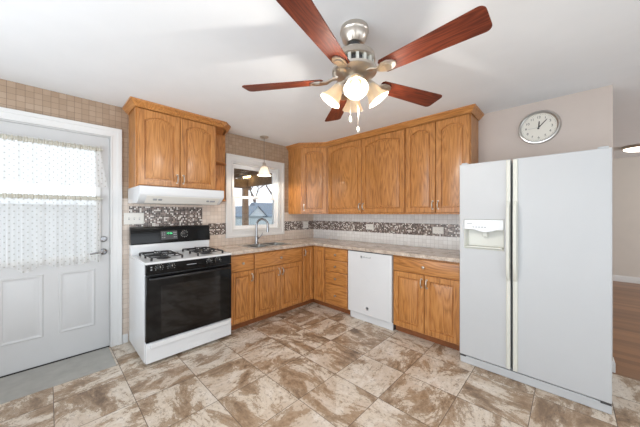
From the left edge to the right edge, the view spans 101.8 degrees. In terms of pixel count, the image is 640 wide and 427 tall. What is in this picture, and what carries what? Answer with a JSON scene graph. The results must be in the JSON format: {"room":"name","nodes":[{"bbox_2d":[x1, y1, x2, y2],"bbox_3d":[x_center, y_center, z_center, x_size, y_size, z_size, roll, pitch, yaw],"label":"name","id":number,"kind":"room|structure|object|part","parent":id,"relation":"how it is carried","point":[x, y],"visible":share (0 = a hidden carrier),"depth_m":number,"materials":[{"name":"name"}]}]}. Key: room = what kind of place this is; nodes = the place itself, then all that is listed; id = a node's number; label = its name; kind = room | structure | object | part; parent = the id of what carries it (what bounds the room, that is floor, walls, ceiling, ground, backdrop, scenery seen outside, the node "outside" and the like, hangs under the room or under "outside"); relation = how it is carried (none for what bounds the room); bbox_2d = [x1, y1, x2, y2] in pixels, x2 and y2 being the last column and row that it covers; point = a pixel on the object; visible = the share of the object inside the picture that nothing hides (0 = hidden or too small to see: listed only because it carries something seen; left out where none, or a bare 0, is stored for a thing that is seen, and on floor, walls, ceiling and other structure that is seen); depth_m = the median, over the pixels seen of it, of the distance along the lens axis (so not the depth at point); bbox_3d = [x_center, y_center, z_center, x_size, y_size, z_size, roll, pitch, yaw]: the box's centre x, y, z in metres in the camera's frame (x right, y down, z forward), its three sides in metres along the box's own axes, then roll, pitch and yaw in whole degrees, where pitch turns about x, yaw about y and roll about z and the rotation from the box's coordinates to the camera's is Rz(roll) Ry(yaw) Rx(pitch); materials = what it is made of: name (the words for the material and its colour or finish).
{"room":"kitchen","nodes":[
{"label":"kitchen","id":0,"kind":"room"},
{"bbox_2d":[0,79,287,212],"bbox_3d":[-1.790,0.124,3.066,0.150,2.440,4.920,0,0,44],"label":"wall","id":1,"kind":"structure","parent":0,"point":[13,95],"depth_m":2.56,"materials":[{"name":"beige tile"}]},
{"bbox_2d":[0,107,121,377],"bbox_3d":[-2.436,0.241,2.355,0.200,2.206,1.016,0,0,44],"label":"door","id":2,"kind":"structure","parent":1,"relation":"in","point":[49,314],"depth_m":2.40,"materials":[{"name":"white paint"}]},
{"bbox_3d":[-2.403,-0.114,2.325,0.012,1.095,0.682,0,0,44],"label":"glazing frame","id":3,"kind":"part","parent":2,"relation":"part of","materials":[{"name":"white paint"}]},
{"bbox_2d":[0,193,102,272],"bbox_3d":[-2.379,0.165,2.318,0.058,0.676,0.685,0,0,44],"label":"lace curtain","id":4,"kind":"object","parent":2,"relation":"hanging from","point":[37,230],"visible":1,"depth_m":2.29,"materials":[{"name":"white fabric"}]},
{"bbox_2d":[0,134,107,187],"bbox_3d":[-2.367,-0.451,2.330,0.058,0.402,0.720,0,0,44],"label":"lace valance","id":5,"kind":"object","parent":2,"relation":"attached to","point":[25,160],"visible":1,"depth_m":2.30,"materials":[{"name":"white fabric"}]},
{"bbox_3d":[-2.454,1.339,2.374,0.148,0.011,0.818,0,0,44],"label":"sill","id":6,"kind":"part","parent":2,"relation":"part of","materials":[{"name":"grey stone"}]},
{"bbox_3d":[-2.162,0.379,2.542,0.062,0.062,0.137,0,0,44],"label":"lever handle","id":7,"kind":"part","parent":2,"relation":"part of","materials":[{"name":"silver metal"}]},
{"bbox_2d":[122,334,127,343],"bbox_3d":[-2.026,1.299,2.701,0.014,0.090,0.048,0,0,44],"label":"baseboard","id":8,"kind":"structure","parent":1,"relation":"attached to","point":[125,336],"depth_m":2.70,"materials":[{"name":"white paint"}]},
{"bbox_2d":[124,213,143,224],"bbox_3d":[-1.964,0.054,2.751,0.016,0.122,0.178,0,0,44],"label":"switch plate","id":9,"kind":"object","parent":1,"relation":"attached to","point":[129,218],"visible":1,"depth_m":2.75,"materials":[{"name":"white plastic"}]},
{"bbox_2d":[129,106,215,189],"bbox_3d":[-1.603,-0.661,2.890,0.363,0.800,0.793,0,0,44],"label":"upper cabinet","id":10,"kind":"object","parent":1,"relation":"attached to","point":[166,150],"visible":1,"depth_m":2.72,"materials":[{"name":"brown wood"}]},
{"bbox_3d":[-1.639,-0.652,2.657,0.021,0.747,0.380,0,0,44],"label":"door","id":11,"kind":"part","parent":10,"relation":"part of","materials":[{"name":"brown wood"}]},
{"bbox_2d":[122,96,230,135],"bbox_3d":[-1.515,-1.064,2.970,0.380,0.060,1.141,0,0,44],"label":"crown molding","id":12,"kind":"structure","parent":10,"relation":"attached to","point":[130,104],"depth_m":2.70,"materials":[{"name":"brown wood"}]},
{"bbox_3d":[-1.372,-0.652,2.936,0.021,0.747,0.381,0,0,44],"label":"door","id":13,"kind":"part","parent":10,"relation":"part of","materials":[{"name":"brown wood"}]},
{"bbox_2d":[128,185,223,204],"bbox_3d":[-1.547,-0.180,2.834,0.502,0.160,0.805,0,0,44],"label":"range hood","id":14,"kind":"object","parent":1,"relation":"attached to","point":[141,194],"visible":1,"depth_m":2.63,"materials":[{"name":"white metal"}]},
{"bbox_2d":[122,198,312,341],"bbox_3d":[-1.083,0.594,3.693,0.006,1.500,2.784,0,0,44],"label":"backsplash","id":15,"kind":"structure","parent":1,"relation":"attached to","point":[210,214],"depth_m":3.36,"materials":[{"name":"beige tile"}]},
{"bbox_2d":[129,206,312,234],"bbox_3d":[-1.060,0.102,3.716,0.009,0.355,2.731,0,0,44],"label":"trim","id":16,"kind":"structure","parent":1,"relation":"attached to","point":[153,216],"depth_m":3.08,"materials":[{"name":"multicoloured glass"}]},
{"bbox_2d":[216,126,225,201],"bbox_3d":[-1.258,-0.609,3.293,0.305,0.905,0.262,0,0,44],"label":"corner shelf","id":17,"kind":"object","parent":1,"relation":"attached to","point":[220,139],"visible":0.48,"depth_m":3.43,"materials":[{"name":"brown wood"}]},
{"bbox_3d":[-1.288,-0.643,3.317,0.205,0.019,0.255,0,0,44],"label":"shelf","id":18,"kind":"part","parent":17,"relation":"part of","materials":[{"name":"brown wood"}]},
{"bbox_2d":[226,153,283,237],"bbox_3d":[-0.977,-0.238,3.900,0.174,1.143,0.988,0,0,44],"label":"window","id":19,"kind":"structure","parent":1,"relation":"in","point":[233,161],"depth_m":3.82,"materials":[{"name":"white paint"}]},
{"bbox_3d":[-0.991,-0.457,3.913,0.035,0.482,0.764,0,0,44],"label":"sash","id":20,"kind":"part","parent":19,"relation":"part of","materials":[{"name":"white plastic"}]},
{"bbox_3d":[-0.962,-0.013,3.886,0.035,0.467,0.764,0,0,44],"label":"sash","id":21,"kind":"part","parent":19,"relation":"part of","materials":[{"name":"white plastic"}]},
{"bbox_3d":[-0.984,-0.238,3.907,0.154,0.955,0.800,0,0,44],"label":"frame","id":22,"kind":"part","parent":19,"relation":"part of","materials":[{"name":"white paint"}]},
{"bbox_2d":[303,221,307,227],"bbox_3d":[-0.248,0.194,4.552,0.008,0.118,0.118,0,0,44],"label":"outlet","id":23,"kind":"object","parent":1,"relation":"attached to","point":[305,223],"visible":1,"depth_m":4.54,"materials":[{"name":"white plastic"}]},
{"bbox_2d":[0,0,639,158],"bbox_3d":[2.656,-1.156,1.928,8.150,0.120,9.420,0,0,44],"label":"ceiling","id":24,"kind":"structure","parent":0,"point":[193,56],"depth_m":1.82,"materials":[{"name":"paint"}]},
{"bbox_2d":[257,136,270,176],"bbox_3d":[-0.797,-0.819,3.714,0.202,0.554,0.202,0,0,44],"label":"pendant light","id":25,"kind":"object","parent":24,"relation":"hanging from","point":[264,171],"visible":1,"depth_m":3.67,"materials":[{"name":"white glass"}]},
{"bbox_3d":[-0.797,-0.607,3.714,0.202,0.130,0.202,0,0,44],"label":"lamp shade","id":26,"kind":"part","parent":25,"relation":"part of","materials":[{"name":"white glass"}]},
{"bbox_2d":[242,0,491,132],"bbox_3d":[0.233,-0.784,1.509,1.290,0.624,1.337,0,0,44],"label":"ceiling fan","id":27,"kind":"object","parent":24,"relation":"hanging from","point":[354,67],"visible":1,"depth_m":1.42,"materials":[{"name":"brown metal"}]},
{"bbox_3d":[-0.228,-0.796,1.618,0.505,0.034,0.138,0,0,10],"label":"blade","id":28,"kind":"part","parent":27,"relation":"part of","materials":[{"name":"brown wood"}]},
{"bbox_3d":[0.000,-0.796,1.157,0.138,0.034,0.505,0,0,28],"label":"blade","id":29,"kind":"part","parent":27,"relation":"part of","materials":[{"name":"brown wood"}]},
{"bbox_3d":[0.063,-0.703,1.552,0.130,0.138,0.125,0,0,44],"label":"lamp shade","id":30,"kind":"part","parent":27,"relation":"part of","materials":[{"name":"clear glass"}]},
{"bbox_3d":[0.141,-0.796,1.977,0.138,0.034,0.505,0,0,-8],"label":"blade","id":31,"kind":"part","parent":27,"relation":"part of","materials":[{"name":"brown wood"}]},
{"bbox_3d":[0.211,-0.703,1.685,0.125,0.138,0.130,0,0,44],"label":"lamp shade","id":32,"kind":"part","parent":27,"relation":"part of","materials":[{"name":"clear glass"}]},
{"bbox_3d":[0.197,-0.727,1.435,0.053,0.078,0.057,0,0,44],"label":"bulb","id":33,"kind":"part","parent":27,"relation":"part of","materials":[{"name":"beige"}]},
{"bbox_3d":[0.196,-0.703,1.404,0.125,0.138,0.130,0,0,44],"label":"lamp shade","id":34,"kind":"part","parent":27,"relation":"part of","materials":[{"name":"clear glass"}]},
{"bbox_2d":[347,51,373,61],"bbox_3d":[0.204,-0.870,1.544,0.236,0.044,0.236,0,0,44],"label":"vent","id":35,"kind":"object","parent":27,"relation":"attached to","point":[365,56],"depth_m":1.44,"materials":[{"name":"silver metal"}]},
{"bbox_3d":[0.344,-0.703,1.537,0.130,0.138,0.125,0,0,44],"label":"lamp shade","id":36,"kind":"part","parent":27,"relation":"part of","materials":[{"name":"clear glass"}]},
{"bbox_3d":[0.596,-0.796,1.738,0.505,0.034,0.138,0,0,-26],"label":"blade","id":37,"kind":"part","parent":27,"relation":"part of","materials":[{"name":"brown wood"}]},
{"bbox_3d":[0.509,-0.796,1.231,0.138,0.034,0.505,0,0,-44],"label":"blade","id":38,"kind":"part","parent":27,"relation":"part of","materials":[{"name":"brown wood"}]},
{"bbox_2d":[620,144,639,151],"bbox_3d":[5.175,-1.051,4.210,0.414,0.090,0.414,0,0,44],"label":"ceiling lamp","id":39,"kind":"object","parent":24,"relation":"attached to","point":[636,147],"visible":1,"depth_m":4.19,"materials":[{"name":"silver metal"}]},
{"bbox_2d":[0,281,639,426],"bbox_3d":[2.656,1.394,1.928,8.150,0.100,9.420,0,0,44],"label":"floor","id":40,"kind":"structure","parent":0,"point":[312,364],"depth_m":2.01,"materials":[{"name":"tile"}]},
{"bbox_2d":[0,347,115,403],"bbox_3d":[-2.251,1.341,2.150,0.450,0.006,0.840,0,0,44],"label":"threshold","id":41,"kind":"object","parent":40,"relation":"on","point":[15,386],"visible":1,"depth_m":2.16,"materials":[{"name":"grey stone"}]},
{"bbox_2d":[129,225,231,364],"bbox_3d":[-1.453,0.743,2.749,0.708,1.203,0.808,0,0,44],"label":"stove","id":42,"kind":"object","parent":40,"relation":"on","point":[180,285],"visible":1,"depth_m":2.55,"materials":[{"name":"white metal"}]},
{"bbox_3d":[-1.431,0.487,2.323,0.032,0.054,0.054,0,0,44],"label":"knob","id":43,"kind":"part","parent":42,"relation":"part of","materials":[{"name":"black plastic"}]},
{"bbox_3d":[-1.365,0.487,2.393,0.032,0.054,0.054,0,0,44],"label":"knob","id":44,"kind":"part","parent":42,"relation":"part of","materials":[{"name":"black plastic"}]},
{"bbox_2d":[129,248,231,264],"bbox_3d":[-1.473,0.442,2.768,0.652,0.019,0.804,0,0,44],"label":"cooktop","id":45,"kind":"object","parent":42,"relation":"in","point":[188,256],"depth_m":2.61,"materials":[{"name":"white metal"}]},
{"bbox_3d":[-1.254,1.228,2.559,0.043,0.176,0.792,0,0,44],"label":"storage drawer","id":46,"kind":"part","parent":42,"relation":"part of","materials":[{"name":"white metal"}]},
{"bbox_3d":[-1.252,0.841,2.557,0.047,0.582,0.792,0,0,44],"label":"oven door","id":47,"kind":"part","parent":42,"relation":"part of","materials":[{"name":"black glass"}]},
{"bbox_3d":[-1.255,0.498,2.560,0.040,0.092,0.792,0,0,44],"label":"control panel","id":48,"kind":"part","parent":42,"relation":"part of","materials":[{"name":"black glass"}]},
{"bbox_3d":[-1.216,0.576,2.522,0.052,0.023,0.764,0,0,44],"label":"handle","id":49,"kind":"part","parent":42,"relation":"part of","materials":[{"name":"black metal"}]},
{"bbox_2d":[230,253,253,330],"bbox_3d":[-1.100,0.906,3.195,0.646,0.876,0.315,0,0,44],"label":"base cabinet","id":50,"kind":"object","parent":40,"relation":"on","point":[242,265],"visible":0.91,"depth_m":3.00,"materials":[{"name":"brown wood"}]},
{"bbox_3d":[-0.899,0.573,3.005,0.021,0.178,0.296,0,0,44],"label":"drawer","id":51,"kind":"part","parent":50,"relation":"part of","materials":[{"name":"brown wood"}]},
{"bbox_2d":[251,247,301,323],"bbox_3d":[-0.722,0.906,3.591,0.646,0.876,0.776,0,0,44],"label":"base cabinet","id":52,"kind":"object","parent":40,"relation":"on","point":[277,273],"visible":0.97,"depth_m":3.36,"materials":[{"name":"brown wood"}]},
{"bbox_3d":[-0.654,0.961,3.261,0.021,0.582,0.378,0,0,44],"label":"door","id":53,"kind":"part","parent":52,"relation":"part of","materials":[{"name":"brown wood"}]},
{"bbox_3d":[-0.522,0.573,3.400,0.021,0.178,0.762,0,0,44],"label":"drawer","id":54,"kind":"part","parent":52,"relation":"part of","materials":[{"name":"brown wood"}]},
{"bbox_3d":[-0.389,0.961,3.539,0.021,0.582,0.378,0,0,44],"label":"door","id":55,"kind":"part","parent":52,"relation":"part of","materials":[{"name":"brown wood"}]},
{"bbox_2d":[299,245,328,306],"bbox_3d":[-0.100,0.906,4.104,0.836,0.876,0.820,0,0,44],"label":"base cabinet","id":56,"kind":"object","parent":40,"relation":"on","point":[313,257],"visible":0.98,"depth_m":3.75,"materials":[{"name":"brown wood"}]},
{"bbox_3d":[-0.178,0.868,3.759,0.021,0.768,0.198,0,0,44],"label":"door","id":57,"kind":"part","parent":56,"relation":"part of","materials":[{"name":"brown wood"}]},
{"bbox_3d":[-0.012,0.868,3.757,0.213,0.768,0.021,0,0,44],"label":"door","id":58,"kind":"part","parent":56,"relation":"part of","materials":[{"name":"brown wood"}]},
{"bbox_2d":[211,237,459,262],"bbox_3d":[0.159,0.447,3.100,2.602,0.038,1.916,0,0,44],"label":"countertop","id":59,"kind":"structure","parent":56,"relation":"on","point":[448,255],"depth_m":3.21,"materials":[{"name":"beige stone"}]},
{"bbox_2d":[254,218,268,243],"bbox_3d":[-0.807,0.244,3.648,0.218,0.359,0.097,0,0,10],"label":"faucet","id":60,"kind":"object","parent":59,"relation":"on","point":[260,219],"visible":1,"depth_m":3.63,"materials":[{"name":"silver metal"}]},
{"bbox_3d":[-0.807,0.194,3.623,0.198,0.259,0.029,0,0,14],"label":"spout","id":61,"kind":"part","parent":60,"relation":"part of","materials":[{"name":"silver metal"}]},
{"bbox_2d":[238,242,288,247],"bbox_3d":[-0.751,0.506,3.560,0.440,0.166,0.600,0,0,44],"label":"sink","id":62,"kind":"object","parent":59,"relation":"in","point":[269,244],"visible":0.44,"depth_m":3.57,"materials":[{"name":"silver metal"}]},
{"bbox_3d":[-0.822,0.509,3.435,0.302,0.160,0.254,0,0,44],"label":"bowl","id":63,"kind":"part","parent":62,"relation":"part of","materials":[{"name":"silver metal"}]},
{"bbox_3d":[-0.630,0.509,3.636,0.302,0.160,0.254,0,0,44],"label":"bowl","id":64,"kind":"part","parent":62,"relation":"part of","materials":[{"name":"silver metal"}]},
{"bbox_2d":[325,247,349,313],"bbox_3d":[0.413,0.906,3.738,0.406,0.876,0.639,0,0,44],"label":"base cabinet","id":65,"kind":"object","parent":40,"relation":"on","point":[336,259],"visible":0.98,"depth_m":3.52,"materials":[{"name":"brown wood"}]},
{"bbox_3d":[0.220,1.113,3.535,0.388,0.277,0.021,0,0,44],"label":"drawer","id":66,"kind":"part","parent":65,"relation":"part of","materials":[{"name":"brown wood"}]},
{"bbox_3d":[0.220,0.885,3.535,0.388,0.165,0.021,0,0,44],"label":"drawer","id":67,"kind":"part","parent":65,"relation":"part of","materials":[{"name":"brown wood"}]},
{"bbox_3d":[0.220,0.721,3.535,0.388,0.151,0.021,0,0,44],"label":"drawer","id":68,"kind":"part","parent":65,"relation":"part of","materials":[{"name":"brown wood"}]},
{"bbox_3d":[0.220,0.561,3.535,0.388,0.154,0.021,0,0,44],"label":"drawer","id":69,"kind":"part","parent":65,"relation":"part of","materials":[{"name":"brown wood"}]},
{"bbox_2d":[348,250,395,330],"bbox_3d":[0.796,0.907,3.382,0.620,0.874,0.609,0,0,44],"label":"dishwasher","id":70,"kind":"object","parent":40,"relation":"on","point":[370,274],"visible":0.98,"depth_m":3.13,"materials":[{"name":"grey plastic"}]},
{"bbox_3d":[0.620,1.300,3.192,0.607,0.088,0.014,0,0,44],"label":"toe panel","id":71,"kind":"part","parent":70,"relation":"part of","materials":[{"name":"white metal"}]},
{"bbox_2d":[393,255,459,350],"bbox_3d":[1.276,0.906,2.909,0.710,0.876,0.646,0,0,44],"label":"base cabinet","id":72,"kind":"object","parent":40,"relation":"on","point":[426,292],"visible":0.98,"depth_m":2.67,"materials":[{"name":"brown wood"}]},
{"bbox_3d":[0.960,0.948,2.828,0.344,0.608,0.021,0,0,44],"label":"door","id":73,"kind":"part","parent":72,"relation":"part of","materials":[{"name":"brown wood"}]},
{"bbox_3d":[1.085,0.560,2.709,0.688,0.152,0.021,0,0,44],"label":"drawer","id":74,"kind":"part","parent":72,"relation":"part of","materials":[{"name":"brown wood"}]},
{"bbox_3d":[1.211,0.948,2.588,0.338,0.608,0.021,0,0,44],"label":"door","id":75,"kind":"part","parent":72,"relation":"part of","materials":[{"name":"brown wood"}]},
{"bbox_2d":[460,146,611,414],"bbox_3d":[1.827,0.444,2.278,0.925,1.800,0.759,0,0,44],"label":"refrigerator","id":76,"kind":"object","parent":40,"relation":"on","point":[536,231],"visible":1,"depth_m":1.97,"materials":[{"name":"white metal"}]},
{"bbox_3d":[1.410,0.107,2.242,0.290,0.105,0.034,0,0,44],"label":"dispenser panel","id":77,"kind":"part","parent":76,"relation":"part of","materials":[{"name":"white plastic"}]},
{"bbox_3d":[1.430,0.413,2.259,0.377,1.706,0.079,0,0,44],"label":"freezer door","id":78,"kind":"part","parent":76,"relation":"part of","materials":[{"name":"white metal"}]},
{"bbox_3d":[1.620,1.309,2.060,0.923,0.066,0.031,0,0,44],"label":"kick plate","id":79,"kind":"part","parent":76,"relation":"part of","materials":[{"name":"white metal"}]},
{"bbox_3d":[1.770,0.413,1.934,0.532,1.706,0.079,0,0,44],"label":"door","id":80,"kind":"part","parent":76,"relation":"part of","materials":[{"name":"white metal"}]},
{"bbox_2d":[478,85,612,360],"bbox_3d":[1.227,0.124,3.502,3.610,2.440,0.120,0,0,44],"label":"wall","id":81,"kind":"structure","parent":0,"point":[586,117],"depth_m":2.42,"materials":[{"name":"grey paint"}]},
{"bbox_2d":[288,147,328,213],"bbox_3d":[-0.095,-0.526,4.270,0.636,1.070,0.594,0,0,44],"label":"upper cabinet","id":82,"kind":"object","parent":81,"relation":"attached to","point":[307,166],"visible":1,"depth_m":4.05,"materials":[{"name":"brown wood"}]},
{"bbox_3d":[-0.086,-0.517,4.048,0.383,1.017,0.021,0,0,4],"label":"door","id":83,"kind":"part","parent":82,"relation":"part of","materials":[{"name":"brown wood"}]},
{"bbox_2d":[286,104,483,150],"bbox_3d":[0.616,-1.064,3.542,2.720,0.060,0.383,0,0,37],"label":"crown molding","id":84,"kind":"structure","parent":82,"relation":"attached to","point":[474,109],"depth_m":3.15,"materials":[{"name":"brown wood"}]},
{"bbox_2d":[328,128,405,213],"bbox_3d":[0.673,-0.526,3.696,1.260,1.070,0.363,0,0,44],"label":"upper cabinet","id":85,"kind":"object","parent":81,"relation":"attached to","point":[367,175],"visible":0.99,"depth_m":3.51,"materials":[{"name":"brown wood"}]},
{"bbox_3d":[0.354,-0.517,3.814,0.620,1.017,0.021,0,0,44],"label":"door","id":86,"kind":"part","parent":85,"relation":"part of","materials":[{"name":"brown wood"}]},
{"bbox_3d":[0.805,-0.517,3.382,0.618,1.017,0.021,0,0,44],"label":"door","id":87,"kind":"part","parent":85,"relation":"part of","materials":[{"name":"brown wood"}]},
{"bbox_2d":[366,224,373,229],"bbox_3d":[0.738,0.198,3.866,0.130,0.084,0.008,0,0,44],"label":"outlet","id":88,"kind":"object","parent":81,"relation":"attached to","point":[368,226],"visible":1,"depth_m":3.85,"materials":[{"name":"white plastic"}]},
{"bbox_2d":[313,214,459,249],"bbox_3d":[0.840,0.664,3.784,2.660,1.360,0.006,0,0,44],"label":"backsplash","id":89,"kind":"structure","parent":81,"relation":"attached to","point":[452,243],"depth_m":3.60,"materials":[{"name":"beige tile"}]},
{"bbox_2d":[313,221,459,236],"bbox_3d":[0.833,0.204,3.785,2.631,0.150,0.005,0,0,44],"label":"trim","id":90,"kind":"structure","parent":81,"relation":"attached to","point":[450,230],"depth_m":3.60,"materials":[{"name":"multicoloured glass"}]},
{"bbox_2d":[433,227,443,233],"bbox_3d":[1.446,0.206,3.189,0.130,0.084,0.008,0,0,44],"label":"outlet","id":91,"kind":"object","parent":81,"relation":"attached to","point":[436,230],"visible":1,"depth_m":3.18,"materials":[{"name":"white plastic"}]},
{"bbox_2d":[406,113,477,213],"bbox_3d":[1.387,-0.526,3.014,0.706,1.070,0.363,0,0,44],"label":"upper cabinet","id":92,"kind":"object","parent":81,"relation":"attached to","point":[436,151],"visible":0.97,"depth_m":2.88,"materials":[{"name":"brown wood"}]},
{"bbox_3d":[1.169,-0.517,3.034,0.345,1.017,0.021,0,0,44],"label":"door","id":93,"kind":"part","parent":92,"relation":"part of","materials":[{"name":"brown wood"}]},
{"bbox_3d":[1.421,-0.517,2.794,0.339,1.017,0.021,0,0,44],"label":"door","id":94,"kind":"part","parent":92,"relation":"part of","materials":[{"name":"brown wood"}]},
{"bbox_2d":[518,110,560,143],"bbox_3d":[2.129,-0.839,2.533,0.320,0.320,0.034,0,0,44],"label":"wall clock","id":95,"kind":"object","parent":81,"relation":"attached to","point":[539,127],"visible":1,"depth_m":2.53,"materials":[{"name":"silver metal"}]},
{"bbox_2d":[612,358,615,372],"bbox_3d":[2.514,1.299,2.262,0.064,0.090,0.134,0,0,44],"label":"baseboard","id":96,"kind":"structure","parent":81,"relation":"attached to","point":[613,361],"depth_m":2.20,"materials":[{"name":"white paint"}]},
{"bbox_2d":[613,156,639,277],"bbox_3d":[6.646,0.124,4.547,6.000,2.440,0.120,0,0,44],"label":"wall","id":97,"kind":"structure","parent":0,"point":[626,171],"depth_m":5.09,"materials":[{"name":"beige paint"}]},
{"bbox_2d":[613,275,639,283],"bbox_3d":[6.600,1.286,4.498,6.000,0.117,0.014,0,0,44],"label":"baseboard","id":98,"kind":"structure","parent":97,"relation":"attached to","point":[619,278],"depth_m":5.08,"materials":[{"name":"white paint"}]},
{"label":"outside","id":99,"kind":"structure","parent":0,"visible":0},
{"bbox_3d":[-11.175,1.744,22.192,39.850,0.100,50.000,0,0,44],"label":"ground","id":100,"kind":"structure","parent":99,"visible":0},
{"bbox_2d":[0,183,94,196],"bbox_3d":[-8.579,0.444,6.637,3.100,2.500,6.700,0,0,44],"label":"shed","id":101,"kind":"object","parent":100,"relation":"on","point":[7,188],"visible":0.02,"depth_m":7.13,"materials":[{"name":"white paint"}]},
{"bbox_2d":[234,168,271,224],"bbox_3d":[-2.179,0.269,5.706,4.040,2.850,3.400,0,0,44],"label":"patio cover","id":102,"kind":"object","parent":100,"relation":"on","point":[240,181],"visible":0.12,"depth_m":7.58,"materials":[{"name":"brown wood"}]},
{"bbox_3d":[-2.248,0.469,7.833,0.140,2.450,0.140,0,0,44],"label":"post","id":103,"kind":"part","parent":102,"relation":"part of","materials":[{"name":"brown wood"}]},
{"bbox_2d":[235,202,271,218],"bbox_3d":[-2.835,0.394,24.007,3.800,2.600,10.850,0,0,44],"label":"neighbor house","id":104,"kind":"structure","parent":100,"relation":"on","point":[256,210],"depth_m":20.36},
{"bbox_2d":[235,218,271,225],"bbox_3d":[-4.588,0.969,13.128,0.140,1.450,12.100,0,0,44],"label":"fence","id":105,"kind":"object","parent":100,"relation":"on","point":[238,222],"visible":0.05,"depth_m":14.11,"materials":[{"name":"paint"}]},
{"bbox_2d":[249,185,267,202],"bbox_3d":[-10.275,-3.147,36.807,5.393,9.722,6.653,0,0,-5],"label":"bare tree","id":106,"kind":"object","parent":100,"relation":"on","point":[252,195],"visible":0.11,"depth_m":36.25,"materials":[{"name":"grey plant"}]}
]}

